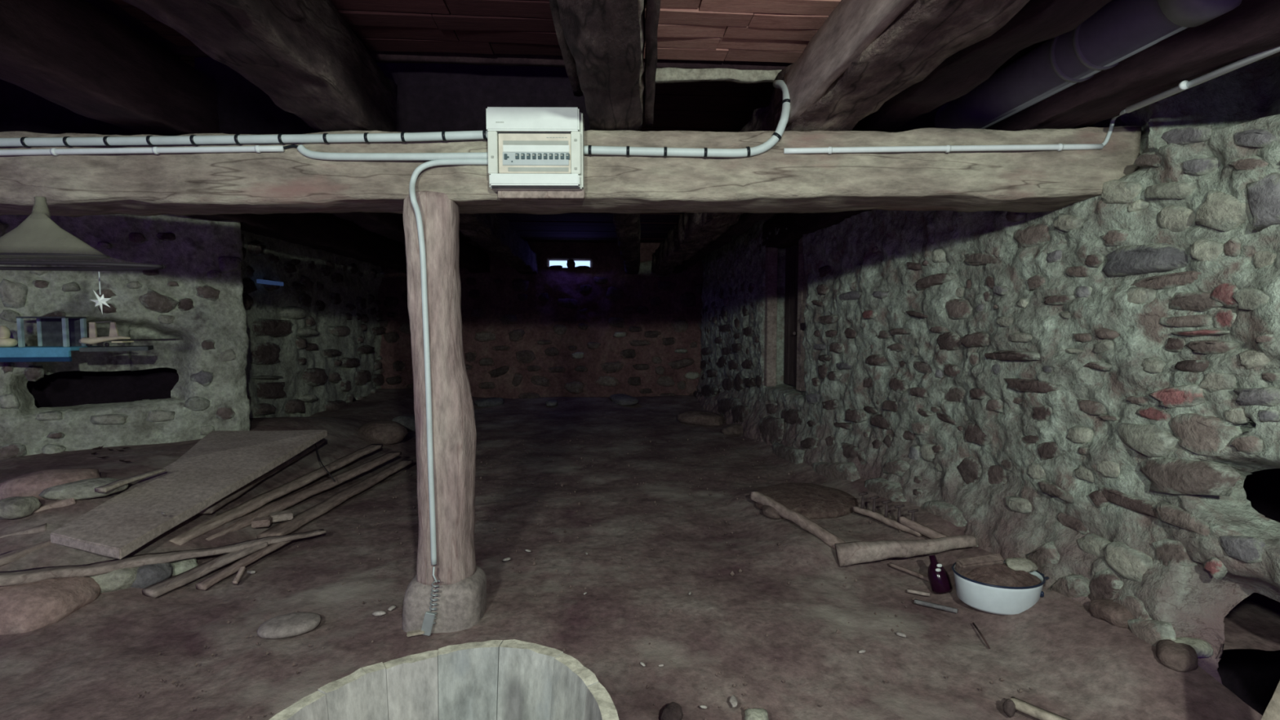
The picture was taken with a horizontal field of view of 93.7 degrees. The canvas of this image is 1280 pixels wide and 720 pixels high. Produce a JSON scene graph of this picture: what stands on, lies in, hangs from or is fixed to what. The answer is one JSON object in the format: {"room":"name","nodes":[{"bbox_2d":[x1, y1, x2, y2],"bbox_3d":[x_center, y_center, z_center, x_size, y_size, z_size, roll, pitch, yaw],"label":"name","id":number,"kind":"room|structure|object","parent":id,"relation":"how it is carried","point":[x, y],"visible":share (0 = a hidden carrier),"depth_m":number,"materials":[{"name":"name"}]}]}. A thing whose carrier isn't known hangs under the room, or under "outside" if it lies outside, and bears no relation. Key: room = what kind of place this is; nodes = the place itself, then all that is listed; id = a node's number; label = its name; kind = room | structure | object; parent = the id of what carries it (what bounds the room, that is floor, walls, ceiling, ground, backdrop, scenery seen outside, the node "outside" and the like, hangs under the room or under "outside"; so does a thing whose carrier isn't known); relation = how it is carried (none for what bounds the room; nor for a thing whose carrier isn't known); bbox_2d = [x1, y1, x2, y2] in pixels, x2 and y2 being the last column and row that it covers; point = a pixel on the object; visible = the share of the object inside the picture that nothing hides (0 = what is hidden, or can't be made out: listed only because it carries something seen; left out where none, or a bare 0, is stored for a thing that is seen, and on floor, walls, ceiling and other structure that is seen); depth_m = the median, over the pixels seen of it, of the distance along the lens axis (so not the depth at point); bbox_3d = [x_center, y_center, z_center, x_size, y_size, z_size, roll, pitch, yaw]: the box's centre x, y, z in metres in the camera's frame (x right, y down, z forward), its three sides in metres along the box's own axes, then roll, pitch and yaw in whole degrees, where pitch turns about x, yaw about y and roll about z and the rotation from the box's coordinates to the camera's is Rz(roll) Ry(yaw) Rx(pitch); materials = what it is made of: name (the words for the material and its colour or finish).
{"room":"cellar","nodes":[
{"label":"cellar","id":0,"kind":"room"},
{"bbox_2d":[0,213,250,459],"bbox_3d":[-3.109,-0.232,2.976,0.843,2.000,2.328,2,4,24],"label":"wall","id":1,"kind":"structure","parent":0,"point":[193,313],"depth_m":3.30,"materials":[{"name":"stone"}]},
{"bbox_2d":[0,346,96,362],"bbox_3d":[-2.888,-0.030,2.862,0.450,0.066,0.202,0,4,-8],"label":"shelf","id":2,"kind":"object","parent":1,"relation":"attached to","point":[15,353],"visible":0.86,"depth_m":2.78,"materials":[{"name":"paint"}]},
{"bbox_2d":[0,325,17,346],"bbox_3d":[-2.971,-0.110,2.807,0.088,0.101,0.060,0,4,-4],"label":"ornament","id":3,"kind":"object","parent":2,"relation":"on","point":[5,333],"visible":1,"depth_m":2.79,"materials":[{"name":"paint"}]},
{"bbox_2d":[15,316,87,346],"bbox_3d":[-2.833,-0.137,2.895,0.220,0.144,0.120,0,4,-4],"label":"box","id":4,"kind":"object","parent":2,"relation":"on","point":[65,331],"visible":0.96,"depth_m":2.94,"materials":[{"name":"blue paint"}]},
{"bbox_2d":[26,338,178,408],"bbox_3d":[-3.068,0.236,3.434,1.180,0.710,0.380,-3,5,-43],"label":"wall niche","id":5,"kind":"object","parent":1,"relation":"in","point":[73,388],"visible":0.12,"depth_m":3.56,"materials":[{"name":"black"}]},
{"bbox_2d":[79,345,153,351],"bbox_3d":[-2.572,-0.057,2.958,0.252,0.020,0.180,-2,4,-32],"label":"shelf","id":6,"kind":"object","parent":5,"relation":"attached to","point":[136,348],"visible":0.94,"depth_m":2.89,"materials":[{"name":"paint"}]},
{"bbox_2d":[78,321,133,346],"bbox_3d":[-2.547,-0.124,2.855,0.228,0.122,0.070,0,4,-4],"label":"airplane","id":7,"kind":"object","parent":6,"relation":"on","point":[93,339],"visible":1,"depth_m":2.85,"materials":[{"name":"beige paint"}]},
{"bbox_2d":[240,230,386,417],"bbox_3d":[-3.046,-0.353,5.597,0.225,2.078,3.806,0,3,-2],"label":"wall","id":8,"kind":"structure","parent":0,"point":[315,338],"depth_m":5.43,"materials":[{"name":"stone"}]},
{"bbox_2d":[256,279,283,285],"bbox_3d":[-2.974,-0.622,4.829,0.030,0.030,0.340,0,4,-4],"label":"window","id":9,"kind":"structure","parent":8,"relation":"in","point":[258,281],"depth_m":4.79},
{"bbox_2d":[429,566,439,623],"bbox_3d":[-0.630,0.720,1.836,0.038,0.176,0.024,0,4,-4],"label":"coil spring","id":10,"kind":"object","parent":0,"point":[433,567],"visible":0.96,"depth_m":1.83,"materials":[{"name":"metal"}]},
{"bbox_2d":[377,240,703,398],"bbox_3d":[-1.196,-0.477,7.398,4.300,2.050,0.302,0,4,-4],"label":"wall","id":11,"kind":"structure","parent":0,"point":[602,330],"depth_m":7.37,"materials":[{"name":"stone"}]},
{"bbox_2d":[548,259,591,270],"bbox_3d":[-0.867,-1.172,7.381,0.526,0.136,0.129,0,4,-4],"label":"window","id":12,"kind":"structure","parent":11,"relation":"in","point":[554,264],"depth_m":7.42,"materials":[{"name":"glass"}]},
{"bbox_2d":[84,0,1111,243],"bbox_3d":[-0.837,-1.161,3.468,6.200,0.196,8.360,0,4,-4],"label":"ceiling","id":13,"kind":"structure","parent":0,"point":[734,30],"depth_m":1.81,"materials":[{"name":"brown wood"}]},
{"bbox_2d":[0,56,180,135],"bbox_3d":[-1.942,-0.914,2.025,0.720,0.416,0.065,0,4,-4],"label":"trim","id":14,"kind":"structure","parent":13,"relation":"attached to","point":[21,109],"depth_m":2.00,"materials":[{"name":"wood"}]},
{"bbox_2d":[194,57,317,134],"bbox_3d":[-1.259,-0.923,2.067,0.490,0.406,0.071,0,4,-4],"label":"wall","id":15,"kind":"structure","parent":13,"relation":"attached to","point":[243,108],"depth_m":2.04,"materials":[{"name":"black"}]},
{"bbox_2d":[375,62,590,133],"bbox_3d":[-0.540,-0.919,2.115,0.790,0.419,0.073,0,4,-4],"label":"wall","id":16,"kind":"structure","parent":13,"relation":"attached to","point":[430,97],"depth_m":2.09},
{"bbox_2d":[655,67,781,84],"bbox_3d":[0.284,-0.961,2.028,0.502,0.060,0.040,0,4,-4],"label":"trim","id":17,"kind":"structure","parent":13,"relation":"attached to","point":[664,75],"depth_m":2.01,"materials":[{"name":"paint"}]},
{"bbox_2d":[934,0,1242,128],"bbox_3d":[1.149,-0.873,2.242,0.172,0.160,1.982,0,4,-4],"label":"ventilation duct","id":18,"kind":"object","parent":13,"relation":"attached to","point":[1120,29],"visible":0.69,"depth_m":1.57,"materials":[{"name":"grey plastic"}]},
{"bbox_2d":[0,388,1279,719],"bbox_3d":[-0.945,0.596,3.578,5.984,0.333,8.380,0,4,-4],"label":"floor","id":19,"kind":"structure","parent":0,"point":[94,663],"depth_m":2.02,"materials":[{"name":"soil"}]},
{"bbox_2d":[0,496,41,519],"bbox_3d":[-2.331,0.550,2.231,0.142,0.077,0.122,0,4,-4],"label":"stone","id":20,"kind":"object","parent":19,"relation":"on","point":[15,507],"visible":1,"depth_m":2.20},
{"bbox_2d":[0,523,46,537],"bbox_3d":[-2.275,0.635,2.159,0.206,0.050,0.053,-2,4,-35],"label":"plank","id":21,"kind":"object","parent":19,"relation":"on","point":[40,528],"visible":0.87,"depth_m":2.18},
{"bbox_2d":[0,539,53,566],"bbox_3d":[-2.178,0.680,2.070,0.056,0.050,0.240,1,4,22],"label":"plank","id":22,"kind":"object","parent":19,"relation":"on","point":[9,557],"visible":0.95,"depth_m":2.08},
{"bbox_2d":[0,467,100,499],"bbox_3d":[-2.387,0.506,2.426,0.310,0.122,0.244,0,4,-4],"label":"stone","id":23,"kind":"object","parent":19,"relation":"on","point":[32,484],"visible":0.56,"depth_m":2.35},
{"bbox_2d":[0,576,101,635],"bbox_3d":[-2.004,0.780,1.923,0.423,0.167,0.302,0,4,-4],"label":"boulder","id":24,"kind":"object","parent":19,"relation":"on","point":[29,606],"visible":0.65,"depth_m":1.85,"materials":[{"name":"stone"}]},
{"bbox_2d":[0,528,325,586],"bbox_3d":[-1.716,0.703,2.213,0.082,0.148,1.048,3,5,39],"label":"plank","id":25,"kind":"object","parent":24,"relation":"on","point":[32,575],"visible":0.98,"depth_m":2.09,"materials":[{"name":"wood"}]},
{"bbox_2d":[50,430,327,559],"bbox_3d":[-2.080,0.547,2.775,0.614,0.214,1.415,0,4,-4],"label":"board","id":26,"kind":"object","parent":25,"relation":"on","point":[221,463],"visible":1,"depth_m":2.57,"materials":[{"name":"wood"}]},
{"bbox_2d":[94,468,166,492],"bbox_3d":[-2.092,0.495,2.480,0.048,0.027,0.275,0,4,7],"label":"plank","id":27,"kind":"object","parent":26,"relation":"on","point":[105,488],"visible":1,"depth_m":2.43,"materials":[{"name":"brown wood"}]},
{"bbox_2d":[32,497,75,513],"bbox_3d":[-2.334,0.587,2.270,0.295,0.095,0.071,-3,5,-42],"label":"plank","id":28,"kind":"object","parent":19,"relation":"on","point":[62,503],"visible":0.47,"depth_m":2.31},
{"bbox_2d":[38,477,128,500],"bbox_3d":[-2.223,0.515,2.410,0.266,0.068,0.138,-2,4,-31],"label":"stone","id":29,"kind":"object","parent":19,"relation":"on","point":[84,488],"visible":0.79,"depth_m":2.36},
{"bbox_2d":[88,566,139,593],"bbox_3d":[-1.832,0.757,2.077,0.174,0.086,0.127,0,4,-4],"label":"stone","id":30,"kind":"object","parent":19,"relation":"on","point":[124,578],"visible":0.47,"depth_m":2.04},
{"bbox_2d":[130,562,172,588],"bbox_3d":[-1.764,0.769,2.140,0.165,0.091,0.124,0,4,-4],"label":"stone","id":31,"kind":"object","parent":19,"relation":"on","point":[147,575],"visible":0.59,"depth_m":2.10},
{"bbox_2d":[168,557,198,575],"bbox_3d":[-1.725,0.774,2.239,0.127,0.064,0.092,0,4,-4],"label":"stone","id":32,"kind":"object","parent":19,"relation":"on","point":[179,566],"visible":0.41,"depth_m":2.22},
{"bbox_2d":[142,542,268,597],"bbox_3d":[-1.601,0.771,2.239,0.072,0.054,0.417,1,4,22],"label":"plank","id":33,"kind":"object","parent":19,"relation":"on","point":[155,590],"visible":0.95,"depth_m":2.18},
{"bbox_2d":[231,566,245,584],"bbox_3d":[-1.456,0.782,2.180,0.016,0.041,0.071,-1,4,-10],"label":"stick","id":34,"kind":"object","parent":19,"relation":"on","point":[242,570],"visible":1,"depth_m":2.17,"materials":[{"name":"brown wood"}]},
{"bbox_2d":[195,539,293,590],"bbox_3d":[-1.516,0.778,2.326,0.039,0.047,0.418,1,4,11],"label":"plank","id":35,"kind":"object","parent":19,"relation":"on","point":[206,584],"visible":0.92,"depth_m":2.26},
{"bbox_2d":[246,570,255,573],"bbox_3d":[-1.480,0.806,2.282,0.034,0.012,0.018,0,4,-4],"label":"chip","id":36,"kind":"object","parent":19,"relation":"on","point":[247,571],"visible":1,"depth_m":2.28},
{"bbox_2d":[196,438,325,514],"bbox_3d":[-1.981,0.583,3.222,0.092,0.082,1.303,0,4,-8],"label":"plank","id":37,"kind":"object","parent":19,"relation":"on","point":[234,495],"visible":0.41,"depth_m":2.96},
{"bbox_2d":[314,443,335,481],"bbox_3d":[-1.844,0.572,3.455,0.049,0.140,0.611,-3,4,-38],"label":"wire","id":38,"kind":"object","parent":37,"relation":"on","point":[332,477],"visible":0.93,"depth_m":3.29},
{"bbox_2d":[251,515,272,528],"bbox_3d":[-1.681,0.721,2.668,0.070,0.030,0.060,-1,4,-21],"label":"wood block","id":39,"kind":"object","parent":19,"relation":"on","point":[261,522],"visible":1,"depth_m":2.65,"materials":[{"name":"brown wood"}]},
{"bbox_2d":[168,444,382,545],"bbox_3d":[-1.826,0.655,3.233,0.088,0.062,1.720,0,4,2],"label":"plank","id":40,"kind":"object","parent":19,"relation":"on","point":[255,503],"visible":0.95,"depth_m":2.93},
{"bbox_2d":[257,612,321,639],"bbox_3d":[-1.098,0.831,1.881,0.174,0.044,0.122,-2,4,-25],"label":"stone","id":41,"kind":"object","parent":19,"relation":"on","point":[286,625],"visible":1,"depth_m":1.85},
{"bbox_2d":[205,451,401,540],"bbox_3d":[-1.722,0.684,3.229,0.101,0.063,1.515,0,4,8],"label":"plank","id":42,"kind":"object","parent":19,"relation":"on","point":[280,504],"visible":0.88,"depth_m":3.08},
{"bbox_2d":[257,459,413,538],"bbox_3d":[-1.568,0.719,3.274,0.093,0.035,1.385,0,4,3],"label":"plank","id":43,"kind":"object","parent":19,"relation":"on","point":[287,526],"visible":0.99,"depth_m":3.02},
{"bbox_2d":[269,509,293,522],"bbox_3d":[-1.652,0.719,2.764,0.090,0.030,0.070,-2,4,-32],"label":"wood block","id":44,"kind":"object","parent":43,"relation":"on","point":[279,516],"visible":0.82,"depth_m":2.75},
{"bbox_2d":[372,610,386,616],"bbox_3d":[-0.851,0.826,1.957,0.045,0.013,0.020,0,4,-4],"label":"chip","id":45,"kind":"object","parent":19,"relation":"on","point":[379,612],"visible":1,"depth_m":1.95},
{"bbox_2d":[358,419,408,444],"bbox_3d":[-1.991,0.564,4.652,0.332,0.179,0.420,-3,5,-45],"label":"stone","id":46,"kind":"object","parent":19,"relation":"on","point":[386,432],"visible":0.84,"depth_m":4.52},
{"bbox_2d":[387,604,395,610],"bbox_3d":[-0.824,0.824,1.995,0.018,0.013,0.035,1,4,17],"label":"chip","id":47,"kind":"object","parent":19,"relation":"on","point":[393,606],"visible":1,"depth_m":1.99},
{"bbox_2d":[391,415,415,431],"bbox_3d":[-2.047,0.560,5.261,0.280,0.146,0.209,1,4,9],"label":"stone","id":48,"kind":"object","parent":19,"relation":"on","point":[408,421],"visible":0.44,"depth_m":5.18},
{"bbox_2d":[406,611,435,636],"bbox_3d":[-0.665,0.805,1.826,0.085,0.074,0.022,-1,4,-19],"label":"metal bracket","id":49,"kind":"object","parent":19,"relation":"on","point":[428,620],"visible":1,"depth_m":1.83,"materials":[{"name":"grey metal"}]},
{"bbox_2d":[269,639,618,719],"bbox_3d":[-0.263,0.692,0.771,0.482,0.424,0.490,0,4,-4],"label":"wooden barrel","id":50,"kind":"object","parent":19,"relation":"on","point":[513,679],"visible":1,"depth_m":0.95,"materials":[{"name":"wood"}]},
{"bbox_2d":[402,564,486,633],"bbox_3d":[-0.636,0.804,1.968,0.245,0.236,0.229,0,4,-4],"label":"stone block","id":51,"kind":"object","parent":19,"relation":"on","point":[461,605],"visible":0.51,"depth_m":1.86,"materials":[{"name":"stone"}]},
{"bbox_2d":[403,191,476,586],"bbox_3d":[-0.635,0.089,1.928,0.212,1.229,0.182,0,4,-4],"label":"timber post","id":52,"kind":"object","parent":51,"relation":"on","point":[453,420],"visible":0.96,"depth_m":1.86,"materials":[{"name":"brown wood"}]},
{"bbox_2d":[408,159,488,564],"bbox_3d":[-0.567,0.012,1.832,0.251,1.238,0.061,0,4,-4],"label":"conduit","id":53,"kind":"object","parent":52,"relation":"attached to","point":[418,170],"visible":0.97,"depth_m":1.82,"materials":[{"name":"plastic"}]},
{"bbox_2d":[474,397,504,407],"bbox_3d":[-1.727,0.489,6.916,0.367,0.103,0.200,-3,5,-45],"label":"stone","id":54,"kind":"object","parent":19,"relation":"on","point":[488,402],"visible":0.97,"depth_m":6.83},
{"bbox_2d":[545,400,558,406],"bbox_3d":[-1.018,0.498,6.928,0.142,0.070,0.212,0,4,-4],"label":"stone","id":55,"kind":"object","parent":19,"relation":"on","point":[550,402],"visible":1,"depth_m":6.86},
{"bbox_2d":[137,435,1032,719],"bbox_3d":[-0.196,0.728,3.010,2.595,0.101,4.030,0,4,-4],"label":"grit","id":56,"kind":"object","parent":19,"relation":"on","point":[732,574],"visible":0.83,"depth_m":2.31,"materials":[{"name":"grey stone"}]},
{"bbox_2d":[608,393,638,405],"bbox_3d":[-0.198,0.468,7.089,0.245,0.113,0.608,-1,4,-21],"label":"stone","id":57,"kind":"object","parent":19,"relation":"on","point":[621,399],"visible":0.99,"depth_m":6.92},
{"bbox_2d":[660,702,683,719],"bbox_3d":[0.077,0.854,1.442,0.051,0.052,0.053,2,4,25],"label":"stone","id":58,"kind":"object","parent":19,"relation":"on","point":[672,711],"visible":1,"depth_m":1.43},
{"bbox_2d":[676,410,724,425],"bbox_3d":[0.581,0.569,5.831,0.467,0.146,0.351,2,4,35],"label":"stone","id":59,"kind":"object","parent":19,"relation":"on","point":[689,417],"visible":0.9,"depth_m":5.70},
{"bbox_2d":[720,423,743,435],"bbox_3d":[0.832,0.608,5.209,0.260,0.104,0.192,0,4,-4],"label":"stone","id":60,"kind":"object","parent":19,"relation":"on","point":[732,428],"visible":0.65,"depth_m":5.14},
{"bbox_2d":[728,695,737,707],"bbox_3d":[0.233,0.854,1.501,0.020,0.012,0.043,0,4,-4],"label":"chip","id":61,"kind":"object","parent":19,"relation":"on","point":[733,701],"visible":1,"depth_m":1.49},
{"bbox_2d":[744,707,768,719],"bbox_3d":[0.280,0.858,1.440,0.062,0.036,0.054,-2,4,-23],"label":"stone","id":62,"kind":"object","parent":19,"relation":"on","point":[754,713],"visible":1,"depth_m":1.43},
{"bbox_2d":[749,490,845,549],"bbox_3d":[0.699,0.716,2.695,0.050,0.074,0.733,-1,4,-20],"label":"wooden pole","id":63,"kind":"object","parent":19,"relation":"on","point":[799,519],"visible":0.88,"depth_m":2.65,"materials":[{"name":"brown wood"}]},
{"bbox_2d":[754,482,858,519],"bbox_3d":[0.851,0.714,3.062,0.558,0.091,0.521,0,4,-4],"label":"stone slab","id":64,"kind":"object","parent":19,"relation":"on","point":[813,501],"visible":0.69,"depth_m":2.95,"materials":[{"name":"stone"}]},
{"bbox_2d":[761,505,783,519],"bbox_3d":[0.637,0.721,2.856,0.107,0.066,0.127,0,4,-4],"label":"stone","id":65,"kind":"object","parent":64,"relation":"on","point":[768,511],"visible":0.67,"depth_m":2.81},
{"bbox_2d":[858,649,866,653],"bbox_3d":[0.641,0.840,1.730,0.026,0.007,0.012,-2,4,-25],"label":"chip","id":66,"kind":"object","parent":19,"relation":"on","point":[860,651],"visible":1,"depth_m":1.73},
{"bbox_2d":[852,492,947,538],"bbox_3d":[1.103,0.667,2.537,0.051,0.110,0.567,-1,4,-19],"label":"rake","id":67,"kind":"object","parent":19,"relation":"on","point":[903,523],"visible":0.91,"depth_m":2.53,"materials":[{"name":"brown wood"}]},
{"bbox_2d":[896,631,906,637],"bbox_3d":[0.794,0.835,1.823,0.015,0.010,0.031,-3,4,-38],"label":"chip","id":68,"kind":"object","parent":19,"relation":"on","point":[900,633],"visible":1,"depth_m":1.82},
{"bbox_2d":[834,534,977,566],"bbox_3d":[1.011,0.729,2.297,0.503,0.142,0.081,1,4,9],"label":"wooden log","id":69,"kind":"object","parent":19,"relation":"on","point":[847,553],"visible":1,"depth_m":2.28,"materials":[{"name":"wood"}]},
{"bbox_2d":[888,562,928,581],"bbox_3d":[1.014,0.796,2.248,0.015,0.017,0.187,-2,4,-28],"label":"stick","id":70,"kind":"object","parent":19,"relation":"on","point":[905,570],"visible":0.9,"depth_m":2.25,"materials":[{"name":"brown wood"}]},
{"bbox_2d":[906,588,929,596],"bbox_3d":[0.978,0.816,2.106,0.072,0.011,0.016,2,4,28],"label":"stick","id":71,"kind":"object","parent":19,"relation":"on","point":[908,590],"visible":1,"depth_m":2.10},
{"bbox_2d":[914,599,957,613],"bbox_3d":[0.987,0.821,2.002,0.130,0.015,0.015,3,4,36],"label":"stick","id":72,"kind":"object","parent":19,"relation":"on","point":[916,601],"visible":1,"depth_m":2.00,"materials":[{"name":"grey wood"}]},
{"bbox_2d":[927,554,951,593],"bbox_3d":[1.055,0.758,2.111,0.074,0.130,0.081,0,4,-4],"label":"bottle","id":73,"kind":"object","parent":19,"relation":"on","point":[938,577],"visible":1,"depth_m":2.09,"materials":[{"name":"purple glass"}]},
{"bbox_2d":[972,622,990,648],"bbox_3d":[1.032,0.832,1.819,0.009,0.014,0.140,1,4,12],"label":"twig","id":74,"kind":"object","parent":19,"relation":"on","point":[974,624],"visible":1,"depth_m":1.80,"materials":[{"name":"wood"}]},
{"bbox_2d":[951,560,1048,615],"bbox_3d":[1.179,0.750,1.981,0.257,0.104,0.260,3,5,43],"label":"basin","id":75,"kind":"object","parent":19,"relation":"on","point":[986,597],"visible":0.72,"depth_m":1.89,"materials":[{"name":"metal"}]},
{"bbox_2d":[961,563,1041,586],"bbox_3d":[1.179,0.697,1.978,0.261,0.054,0.218,0,4,-4],"label":"earth","id":76,"kind":"object","parent":75,"relation":"in","point":[1001,575],"visible":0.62,"depth_m":1.93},
{"bbox_2d":[954,553,1004,574],"bbox_3d":[1.124,0.682,1.993,0.155,0.079,0.056,0,4,-4],"label":"piece of wood","id":77,"kind":"object","parent":76,"relation":"in","point":[964,566],"visible":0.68,"depth_m":1.97,"materials":[{"name":"brown wood"}]},
{"bbox_2d":[1004,557,1037,572],"bbox_3d":[1.257,0.677,1.982,0.095,0.035,0.067,0,4,-4],"label":"stone","id":78,"kind":"object","parent":76,"relation":"on","point":[1015,563],"visible":0.94,"depth_m":1.97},
{"bbox_2d":[1002,698,1015,717],"bbox_3d":[0.902,0.849,1.466,0.027,0.043,0.026,0,4,-4],"label":"stone","id":79,"kind":"object","parent":19,"relation":"on","point":[1009,707],"visible":1,"depth_m":1.46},
{"bbox_2d":[1009,696,1070,719],"bbox_3d":[0.960,0.847,1.437,0.022,0.023,0.131,-3,5,-39],"label":"lath","id":80,"kind":"object","parent":19,"relation":"on","point":[1024,707],"visible":0.94,"depth_m":1.44,"materials":[{"name":"brown wood"}]},
{"bbox_2d":[1088,599,1133,628],"bbox_3d":[1.375,0.735,1.739,0.095,0.065,0.123,0,4,-4],"label":"stone","id":81,"kind":"object","parent":19,"relation":"on","point":[1113,612],"visible":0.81,"depth_m":1.72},
{"bbox_2d":[1155,639,1198,672],"bbox_3d":[1.372,0.758,1.534,0.081,0.057,0.098,3,5,41],"label":"stone","id":82,"kind":"object","parent":19,"relation":"on","point":[1180,657],"visible":1,"depth_m":1.51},
{"bbox_2d":[1174,636,1213,657],"bbox_3d":[1.445,0.754,1.572,0.104,0.042,0.062,0,4,-4],"label":"stone","id":83,"kind":"object","parent":19,"relation":"on","point":[1203,649],"visible":0.62,"depth_m":1.55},
{"bbox_2d":[1261,680,1279,719],"bbox_3d":[1.179,0.578,1.037,0.048,0.242,0.143,-2,4,-28],"label":"leaning board","id":84,"kind":"object","parent":19,"relation":"on","point":[1272,712],"visible":1,"depth_m":1.08,"materials":[{"name":"brown wood"}]},
{"bbox_2d":[693,55,1279,684],"bbox_3d":[1.192,-0.265,4.273,0.517,2.093,7.312,-1,4,-9],"label":"wall","id":85,"kind":"structure","parent":0,"point":[1088,389],"depth_m":1.93,"materials":[{"name":"stone"}]},
{"bbox_2d":[0,125,1141,217],"bbox_3d":[-0.697,-0.599,1.941,4.457,0.245,0.253,0,3,-1],"label":"ceiling beam","id":86,"kind":"structure","parent":85,"relation":"attached to","point":[771,180],"depth_m":1.83,"materials":[{"name":"brown wood"}]},
{"bbox_2d":[0,196,165,271],"bbox_3d":[-1.676,-0.356,1.674,0.656,0.196,0.194,0,4,-4],"label":"lampshade","id":87,"kind":"object","parent":86,"relation":"hanging from","point":[37,233],"visible":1,"depth_m":1.66,"materials":[{"name":"beige"}]},
{"bbox_2d":[89,271,111,314],"bbox_3d":[-1.609,-0.204,1.788,0.062,0.139,0.014,0,4,-4],"label":"star","id":88,"kind":"object","parent":87,"relation":"hanging from","point":[101,300],"visible":1,"depth_m":1.79,"materials":[{"name":"white plastic"}]},
{"bbox_2d":[0,145,284,155],"bbox_3d":[-1.615,-0.626,1.802,1.084,0.038,0.021,0,3,-1],"label":"conduit","id":89,"kind":"object","parent":86,"relation":"attached to","point":[156,150],"visible":1,"depth_m":1.80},
{"bbox_2d":[283,144,298,149],"bbox_3d":[-1.049,-0.643,1.810,0.056,0.014,0.008,0,3,-1],"label":"cable","id":90,"kind":"object","parent":89,"relation":"attached to","point":[291,145],"visible":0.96,"depth_m":1.81,"materials":[{"name":"black plastic"}]},
{"bbox_2d":[0,129,488,146],"bbox_3d":[-1.298,-0.663,1.799,1.706,0.058,0.031,0,3,0],"label":"conduit","id":91,"kind":"object","parent":86,"relation":"attached to","point":[444,135],"visible":0.98,"depth_m":1.79,"materials":[{"name":"plastic"}]},
{"bbox_2d":[0,0,489,273],"bbox_3d":[-1.631,-0.917,3.349,0.220,0.258,7.800,0,4,-4],"label":"joist","id":92,"kind":"object","parent":86,"relation":"on","point":[75,55],"visible":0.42,"depth_m":1.62,"materials":[{"name":"brown wood"}]},
{"bbox_2d":[122,0,537,274],"bbox_3d":[-1.042,-0.920,3.388,0.242,0.260,7.801,0,4,-5],"label":"joist","id":93,"kind":"object","parent":86,"relation":"on","point":[304,55],"visible":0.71,"depth_m":1.51,"materials":[{"name":"brown wood"}]},
{"bbox_2d":[297,144,488,160],"bbox_3d":[-0.738,-0.625,1.808,0.584,0.046,0.022,0,3,-1],"label":"conduit","id":94,"kind":"object","parent":86,"relation":"attached to","point":[301,148],"visible":0.98,"depth_m":1.80,"materials":[{"name":"plastic"}]},
{"bbox_2d":[485,106,585,199],"bbox_3d":[-0.308,-0.613,1.790,0.280,0.249,0.086,0,3,-1],"label":"box","id":95,"kind":"object","parent":86,"relation":"attached to","point":[535,153],"visible":1,"depth_m":1.76,"materials":[{"name":"beige plastic"}]},
{"bbox_2d":[549,0,660,274],"bbox_3d":[-0.089,-0.924,3.452,0.252,0.255,7.816,0,3,0],"label":"joist","id":96,"kind":"object","parent":86,"relation":"on","point":[602,42],"visible":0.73,"depth_m":1.43,"materials":[{"name":"brown wood"}]},
{"bbox_2d":[583,80,790,157],"bbox_3d":[0.146,-0.762,1.866,0.639,0.292,0.178,0,4,-4],"label":"conduit","id":97,"kind":"object","parent":86,"relation":"attached to","point":[748,151],"visible":0.98,"depth_m":1.80,"materials":[{"name":"plastic"}]},
{"bbox_2d":[652,0,1029,275],"bbox_3d":[0.484,-0.927,3.490,0.264,0.264,7.801,0,4,-3],"label":"joist","id":98,"kind":"object","parent":86,"relation":"on","point":[865,53],"visible":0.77,"depth_m":1.47,"materials":[{"name":"brown wood"}]},
{"bbox_2d":[672,0,1111,273],"bbox_3d":[0.710,-0.957,3.503,0.163,0.253,7.800,0,4,-4],"label":"joist","id":99,"kind":"object","parent":86,"relation":"on","point":[1038,20],"visible":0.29,"depth_m":1.51,"materials":[{"name":"brown wood"}]},
{"bbox_2d":[783,143,1103,154],"bbox_3d":[0.922,-0.642,1.825,0.970,0.032,0.021,0,3,-1],"label":"conduit","id":100,"kind":"object","parent":86,"relation":"attached to","point":[947,148],"visible":1,"depth_m":1.82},
{"bbox_2d":[756,0,1279,250],"bbox_3d":[1.193,-0.930,3.537,0.218,0.257,7.800,0,4,-4],"label":"joist","id":101,"kind":"object","parent":86,"relation":"on","point":[1252,27],"visible":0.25,"depth_m":1.53,"materials":[{"name":"brown wood"}]},
{"bbox_2d":[1124,46,1279,113],"bbox_3d":[1.374,-0.655,1.061,0.028,0.021,1.202,0,4,-3],"label":"conduit","id":102,"kind":"object","parent":101,"relation":"attached to","point":[1184,85],"visible":1,"depth_m":1.44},
{"bbox_2d":[1102,109,1125,146],"bbox_3d":[1.386,-0.690,1.758,0.047,0.096,0.207,2,4,27],"label":"cable","id":103,"kind":"object","parent":86,"relation":"attached to","point":[1113,120],"visible":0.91,"depth_m":1.82,"materials":[{"name":"plastic"}]},
{"bbox_2d":[146,38,1002,75],"bbox_3d":[-0.835,-0.996,1.941,4.400,0.057,0.038,0,4,-4],"label":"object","id":104,"kind":"structure","parent":85,"relation":"attached to","point":[508,60],"depth_m":1.96,"materials":[{"name":"brown wood"}]},
{"bbox_2d":[764,237,807,391],"bbox_3d":[1.149,-0.342,4.539,0.175,1.152,0.743,0,4,-7],"label":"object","id":105,"kind":"structure","parent":85,"relation":"in","point":[796,287],"depth_m":4.75,"materials":[{"name":"brown wood"}]},
{"bbox_2d":[893,102,948,132],"bbox_3d":[0.931,-0.927,2.213,0.680,0.416,0.070,0,4,-4],"label":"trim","id":106,"kind":"structure","parent":85,"relation":"attached to","point":[926,120],"depth_m":2.19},
{"bbox_2d":[1217,468,1279,715],"bbox_3d":[2.607,1.294,0.956,1.880,2.400,2.600,0,4,-4],"label":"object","id":107,"kind":"structure","parent":0,"point":[1253,675],"depth_m":2.23,"materials":[{"name":"black"}]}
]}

